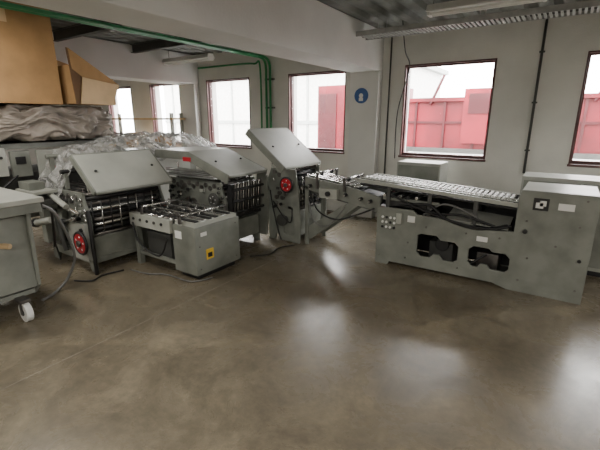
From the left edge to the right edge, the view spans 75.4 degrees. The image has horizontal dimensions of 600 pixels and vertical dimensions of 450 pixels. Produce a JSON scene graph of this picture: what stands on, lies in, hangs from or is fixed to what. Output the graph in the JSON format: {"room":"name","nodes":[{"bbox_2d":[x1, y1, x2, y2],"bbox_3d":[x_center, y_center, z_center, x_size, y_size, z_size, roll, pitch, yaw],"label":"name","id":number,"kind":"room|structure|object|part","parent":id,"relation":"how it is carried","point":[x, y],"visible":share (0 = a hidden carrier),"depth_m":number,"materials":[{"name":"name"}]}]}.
{"room":"print shop","nodes":[
{"label":"print shop","id":0,"kind":"room"},
{"bbox_2d":[5,105,69,166],"bbox_3d":[-10.446,-1.744,6.828,0.200,2.960,12.000,10,18,33],"label":"wall","id":1,"kind":"structure","parent":0,"point":[31,150],"depth_m":11.02,"materials":[{"name":"white paint"}]},
{"bbox_2d":[81,105,100,151],"bbox_3d":[-5.765,-2.478,10.763,0.480,2.300,0.150,10,18,33],"label":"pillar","id":2,"kind":"structure","parent":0,"point":[98,148],"depth_m":10.73,"materials":[{"name":"paint"}]},
{"bbox_2d":[179,84,202,169],"bbox_3d":[-2.366,-1.873,8.551,0.480,2.300,0.150,10,18,33],"label":"pillar","id":3,"kind":"structure","parent":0,"point":[189,94],"depth_m":8.30,"materials":[{"name":"paint"}]},
{"bbox_2d":[0,210,599,449],"bbox_3d":[-3.025,1.005,2.578,17.500,0.100,12.300,10,18,33],"label":"floor","id":4,"kind":"structure","parent":0,"point":[324,344],"depth_m":2.73,"materials":[{"name":"concrete"}]},
{"bbox_2d":[0,187,75,321],"bbox_3d":[-2.590,0.239,3.296,1.020,1.000,1.170,10,18,33],"label":"table","id":5,"kind":"object","parent":4,"relation":"on","point":[19,268],"visible":1,"depth_m":3.10,"materials":[{"name":"grey paint"}]},
{"bbox_2d":[0,138,124,217],"bbox_3d":[-3.304,-0.419,5.057,1.223,1.340,1.703,10,18,33],"label":"stand","id":6,"kind":"object","parent":4,"relation":"on","point":[21,168],"visible":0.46,"depth_m":4.44,"materials":[{"name":"grey paint"}]},
{"bbox_2d":[0,104,112,141],"bbox_3d":[-3.315,-1.255,4.758,1.286,0.390,1.639,10,18,33],"label":"wrapped bundle","id":7,"kind":"object","parent":6,"relation":"on","point":[18,122],"visible":0.98,"depth_m":4.43,"materials":[{"name":"grey plastic"}]},
{"bbox_2d":[0,0,62,104],"bbox_3d":[-3.351,-1.846,4.170,0.901,1.040,0.930,9,18,30],"label":"cardboard box","id":8,"kind":"object","parent":7,"relation":"on","point":[29,75],"visible":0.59,"depth_m":4.10,"materials":[{"name":"brown cardboard"}]},
{"bbox_2d":[57,47,118,105],"bbox_3d":[-2.690,-1.796,4.784,0.478,0.600,0.699,6,16,20],"label":"open cardboard box","id":9,"kind":"object","parent":7,"relation":"on","point":[81,83],"visible":0.77,"depth_m":4.57,"materials":[{"name":"brown cardboard"}]},
{"bbox_2d":[15,149,171,274],"bbox_3d":[-2.300,-0.211,4.467,1.106,1.250,1.235,10,18,33],"label":"machine","id":10,"kind":"object","parent":4,"relation":"on","point":[94,212],"visible":0.9,"depth_m":4.21,"materials":[{"name":"grey paint"}]},
{"bbox_2d":[39,135,172,194],"bbox_3d":[-2.218,-0.821,4.969,0.511,0.639,2.015,10,18,33],"label":"sheet","id":11,"kind":"object","parent":10,"relation":"on","point":[129,138],"visible":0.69,"depth_m":4.63,"materials":[{"name":"grey"}]},
{"bbox_2d":[111,131,216,159],"bbox_3d":[-2.156,-1.204,6.181,1.237,0.567,1.637,10,18,33],"label":"sheet","id":12,"kind":"object","parent":11,"relation":"on","point":[172,135],"visible":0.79,"depth_m":5.94,"materials":[{"name":"grey"}]},
{"bbox_3d":[-2.297,-0.068,4.683,0.920,0.860,0.950,10,18,33],"label":"frame","id":13,"kind":"part","parent":10,"relation":"part of","materials":[{"name":"grey paint"}]},
{"bbox_2d":[69,149,171,195],"bbox_3d":[-1.937,-0.606,4.284,0.423,0.391,0.940,10,18,33],"label":"hood","id":14,"kind":"object","parent":10,"relation":"attached to","point":[101,173],"depth_m":4.19,"materials":[{"name":"grey paint"}]},
{"bbox_2d":[109,113,185,149],"bbox_3d":[-3.603,-1.723,9.101,2.500,1.720,0.360,10,18,33],"label":"rack","id":15,"kind":"object","parent":4,"relation":"on","point":[171,116],"visible":0.34,"depth_m":8.56,"materials":[{"name":"grey metal"}]},
{"bbox_2d":[115,146,195,202],"bbox_3d":[-2.275,-0.658,6.288,0.850,1.150,0.900,10,18,33],"label":"machine","id":16,"kind":"object","parent":4,"relation":"on","point":[165,162],"visible":0.02,"depth_m":5.93,"materials":[{"name":"grey paint"}]},
{"bbox_2d":[1,218,361,389],"bbox_3d":[-3.442,1.120,1.969,14.301,0.001,10.103,0,15,-1],"label":"strips","id":17,"kind":"object","parent":4,"relation":"on","point":[361,218],"visible":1,"depth_m":3.14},
{"bbox_2d":[129,196,239,278],"bbox_3d":[-1.302,0.109,4.354,1.037,0.692,0.760,10,18,33],"label":"folding machine unit","id":18,"kind":"object","parent":4,"relation":"on","point":[202,240],"visible":1,"depth_m":4.13,"materials":[{"name":"grey paint"}]},
{"bbox_3d":[-1.430,0.122,4.482,0.690,0.600,0.705,10,18,33],"label":"table frame","id":19,"kind":"part","parent":18,"relation":"part of","materials":[{"name":"grey paint"}]},
{"bbox_2d":[74,244,294,281],"bbox_3d":[-1.071,0.479,4.268,2.508,0.018,0.661,-7,17,-24],"label":"floor cables","id":20,"kind":"object","parent":4,"relation":"on","point":[98,277],"visible":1,"depth_m":4.11,"materials":[{"name":"black rubber"}]},
{"bbox_2d":[154,146,268,239],"bbox_3d":[-1.148,-0.382,5.147,1.340,1.220,0.765,10,18,33],"label":"machine","id":21,"kind":"object","parent":4,"relation":"on","point":[225,176],"visible":0.78,"depth_m":4.88,"materials":[{"name":"grey paint"}]},
{"bbox_2d":[154,146,267,183],"bbox_3d":[-1.158,-0.802,5.017,1.340,0.341,0.710,10,18,33],"label":"hood","id":22,"kind":"object","parent":21,"relation":"attached to","point":[218,165],"depth_m":4.82,"materials":[{"name":"grey paint"}]},
{"bbox_3d":[-1.152,-0.226,5.259,1.050,0.860,0.620,10,18,33],"label":"frame","id":23,"kind":"part","parent":21,"relation":"part of","materials":[{"name":"grey paint"}]},
{"bbox_2d":[245,128,322,243],"bbox_3d":[-0.164,-0.553,5.281,0.732,1.480,0.855,10,18,33],"label":"machine","id":24,"kind":"object","parent":4,"relation":"on","point":[292,160],"visible":0.95,"depth_m":5.12,"materials":[{"name":"grey paint"}]},
{"bbox_2d":[245,128,320,172],"bbox_3d":[-0.204,-1.024,5.178,0.638,0.518,0.850,10,18,33],"label":"hood","id":25,"kind":"object","parent":24,"relation":"attached to","point":[284,151],"depth_m":5.06,"materials":[{"name":"grey paint"}]},
{"bbox_3d":[-0.046,-0.327,5.402,0.500,0.980,0.630,10,18,33],"label":"frame","id":26,"kind":"part","parent":24,"relation":"part of","materials":[{"name":"grey paint"}]},
{"bbox_2d":[396,159,447,182],"bbox_3d":[1.729,-0.404,5.606,0.600,1.020,0.425,10,18,33],"label":"base cabinet","id":27,"kind":"object","parent":4,"relation":"on","point":[429,170],"visible":0.22,"depth_m":5.34,"materials":[{"name":"grey paint"}]},
{"bbox_2d":[305,168,599,304],"bbox_3d":[1.410,-0.042,4.362,3.000,0.980,0.648,10,18,33],"label":"conveyor","id":28,"kind":"object","parent":4,"relation":"on","point":[542,236],"visible":1,"depth_m":3.91,"materials":[{"name":"grey metal"}]},
{"bbox_2d":[305,168,393,243],"bbox_3d":[0.605,-0.185,4.912,1.030,0.965,0.591,10,18,33],"label":"conveyor","id":29,"kind":"object","parent":28,"relation":"attached to","point":[366,192],"depth_m":4.75,"materials":[{"name":"metal"}]},
{"bbox_2d":[520,172,599,276],"bbox_3d":[2.998,-0.018,4.233,1.100,1.000,0.470,10,18,33],"label":"base cabinet","id":30,"kind":"object","parent":4,"relation":"on","point":[594,262],"visible":0.23,"depth_m":4.05,"materials":[{"name":"grey metal"}]},
{"bbox_2d":[49,0,587,54],"bbox_3d":[-3.031,-1.872,1.782,17.500,0.150,12.280,10,18,33],"label":"ceiling","id":31,"kind":"structure","parent":0,"point":[366,11],"depth_m":4.94,"materials":[{"name":"paint"}]},
{"bbox_2d":[52,19,127,41],"bbox_3d":[-2.190,-2.556,4.834,3.600,0.140,0.080,10,18,33],"label":"joist","id":32,"kind":"object","parent":31,"relation":"attached to","point":[77,30],"visible":0.41,"depth_m":5.43,"materials":[{"name":"grey paint"}]},
{"bbox_2d":[52,32,198,84],"bbox_3d":[-5.679,-1.956,3.436,0.480,0.560,12.000,10,18,33],"label":"ceiling beam","id":33,"kind":"structure","parent":31,"relation":"attached to","point":[115,60],"depth_m":6.83,"materials":[{"name":"white paint"}]},
{"bbox_2d":[130,36,206,52],"bbox_3d":[-1.463,-2.841,5.873,3.600,0.140,0.080,10,18,33],"label":"joist","id":34,"kind":"object","parent":31,"relation":"attached to","point":[158,44],"visible":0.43,"depth_m":6.48,"materials":[{"name":"grey paint"}]},
{"bbox_2d":[161,50,214,65],"bbox_3d":[-2.053,-3.085,7.032,1.240,0.270,0.178,10,18,33],"label":"fluorescent light fixture","id":35,"kind":"object","parent":31,"relation":"hanging from","point":[208,56],"visible":0.92,"depth_m":6.96,"materials":[{"name":"white plastic"}]},
{"bbox_2d":[6,0,383,72],"bbox_3d":[-2.280,-1.351,1.225,0.480,0.560,12.000,10,18,33],"label":"ceiling beam","id":36,"kind":"structure","parent":31,"relation":"attached to","point":[313,32],"depth_m":3.65,"materials":[{"name":"white paint"}]},
{"bbox_2d":[394,21,409,157],"bbox_3d":[1.482,-1.863,5.591,0.154,1.844,0.618,4,16,13],"label":"hanging cable","id":37,"kind":"object","parent":31,"relation":"hanging from","point":[402,21],"visible":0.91,"depth_m":5.81,"materials":[{"name":"black rubber"}]},
{"bbox_2d":[356,0,599,39],"bbox_3d":[3.896,-2.061,3.177,7.425,0.220,0.312,10,18,33],"label":"cable tray","id":38,"kind":"object","parent":31,"relation":"attached to","point":[590,6],"visible":0.98,"depth_m":4.32,"materials":[{"name":"grey metal"}]},
{"bbox_2d":[426,0,546,17],"bbox_3d":[1.837,-2.262,3.874,1.100,0.190,0.178,10,18,33],"label":"fluorescent light fixture","id":39,"kind":"object","parent":31,"relation":"hanging from","point":[457,6],"visible":1,"depth_m":3.93,"materials":[{"name":"white plastic"}]},
{"bbox_2d":[62,13,599,216],"bbox_3d":[0.325,-1.781,6.964,17.500,2.960,0.280,10,18,33],"label":"wall","id":40,"kind":"structure","parent":0,"point":[516,46],"depth_m":5.29,"materials":[{"name":"white paint"}]},
{"bbox_2d":[108,86,134,136],"bbox_3d":[-4.558,-2.827,9.973,1.070,1.350,0.150,10,18,33],"label":"window","id":41,"kind":"structure","parent":40,"relation":"in","point":[111,107],"depth_m":10.21,"materials":[{"name":"paint"}]},
{"bbox_2d":[149,84,180,144],"bbox_3d":[-3.065,-2.561,9.002,1.070,1.350,0.150,10,18,33],"label":"window","id":42,"kind":"structure","parent":40,"relation":"in","point":[151,87],"depth_m":9.20,"materials":[{"name":"paint"}]},
{"bbox_2d":[206,77,251,148],"bbox_3d":[-1.436,-2.271,7.943,1.200,1.350,0.150,10,18,33],"label":"window","id":43,"kind":"structure","parent":40,"relation":"in","point":[208,82],"depth_m":8.14,"materials":[{"name":"paint"}]},
{"bbox_2d":[255,54,274,127],"bbox_3d":[-0.655,-2.147,7.120,0.200,1.785,0.396,10,18,33],"label":"conduit pipe","id":44,"kind":"object","parent":40,"relation":"attached to","point":[260,56],"visible":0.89,"depth_m":7.13,"materials":[{"name":"metal"}]},
{"bbox_2d":[0,1,258,56],"bbox_3d":[-3.985,-1.684,2.138,0.133,0.044,11.500,10,18,33],"label":"conduit pipe","id":45,"kind":"object","parent":44,"relation":"attached to","point":[5,5],"visible":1,"depth_m":4.58,"materials":[{"name":"metal"}]},
{"bbox_2d":[198,60,262,127],"bbox_3d":[-1.399,-2.337,7.717,1.667,1.637,0.036,10,18,33],"label":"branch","id":46,"kind":"object","parent":44,"relation":"attached to","point":[257,61],"visible":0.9,"depth_m":7.28,"materials":[{"name":"green metal"}]},
{"bbox_2d":[288,70,345,153],"bbox_3d":[0.296,-1.963,6.815,1.180,1.350,0.150,10,18,33],"label":"window","id":47,"kind":"structure","parent":40,"relation":"in","point":[290,76],"depth_m":6.92,"materials":[{"name":"paint"}]},
{"bbox_2d":[384,37,392,173],"bbox_3d":[1.365,-1.773,6.026,0.023,2.240,0.024,10,18,33],"label":"conduit pipe","id":48,"kind":"object","parent":40,"relation":"attached to","point":[391,37],"visible":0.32,"depth_m":5.99,"materials":[{"name":"black metal"}]},
{"bbox_2d":[398,58,497,161],"bbox_3d":[2.104,-1.641,5.639,1.260,1.350,0.150,10,18,33],"label":"window","id":49,"kind":"structure","parent":40,"relation":"in","point":[402,153],"depth_m":5.69,"materials":[{"name":"paint"}]},
{"bbox_2d":[522,19,548,172],"bbox_3d":[2.990,-1.628,4.929,0.060,1.940,0.051,10,18,33],"label":"conduit pipe","id":50,"kind":"object","parent":40,"relation":"attached to","point":[542,51],"visible":0.81,"depth_m":4.90,"materials":[{"name":"black metal"}]},
{"bbox_2d":[567,50,599,167],"bbox_3d":[3.932,-1.316,4.450,1.250,1.350,0.150,10,18,33],"label":"window","id":51,"kind":"structure","parent":40,"relation":"in","point":[572,163],"depth_m":4.78,"materials":[{"name":"paint"}]},
{"bbox_2d":[346,71,382,217],"bbox_3d":[1.033,-1.268,6.340,0.480,2.300,0.150,10,18,33],"label":"pillar","id":52,"kind":"structure","parent":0,"point":[364,118],"depth_m":6.19,"materials":[{"name":"paint"}]},
{"bbox_2d":[354,88,367,102],"bbox_3d":[0.960,-2.025,6.075,0.230,0.230,0.023,10,18,33],"label":"safety sign","id":53,"kind":"object","parent":52,"relation":"attached to","point":[361,94],"visible":1,"depth_m":6.06,"materials":[{"name":"blue plastic"}]},
{"label":"outside","id":54,"kind":"structure","parent":0,"visible":0},
{"bbox_2d":[413,151,599,160],"bbox_3d":[14.392,-6.253,29.680,70.000,0.100,53.700,10,18,33],"label":"ground","id":55,"kind":"structure","parent":54,"point":[414,151],"depth_m":19.75,"materials":[{"name":"concrete"}]},
{"bbox_2d":[163,67,448,151],"bbox_3d":[-0.818,-7.997,27.147,19.600,4.600,6.800,10,18,33],"label":"neighbouring building","id":56,"kind":"structure","parent":55,"relation":"on","point":[232,96],"depth_m":23.56,"materials":[{"name":"white"}]},
{"bbox_2d":[317,74,599,159],"bbox_3d":[5.241,-1.858,8.382,10.000,2.660,2.320,10,18,33],"label":"shipping container","id":57,"kind":"object","parent":55,"relation":"on","point":[443,124],"visible":0.27,"depth_m":8.39,"materials":[{"name":"metal"}]}
]}

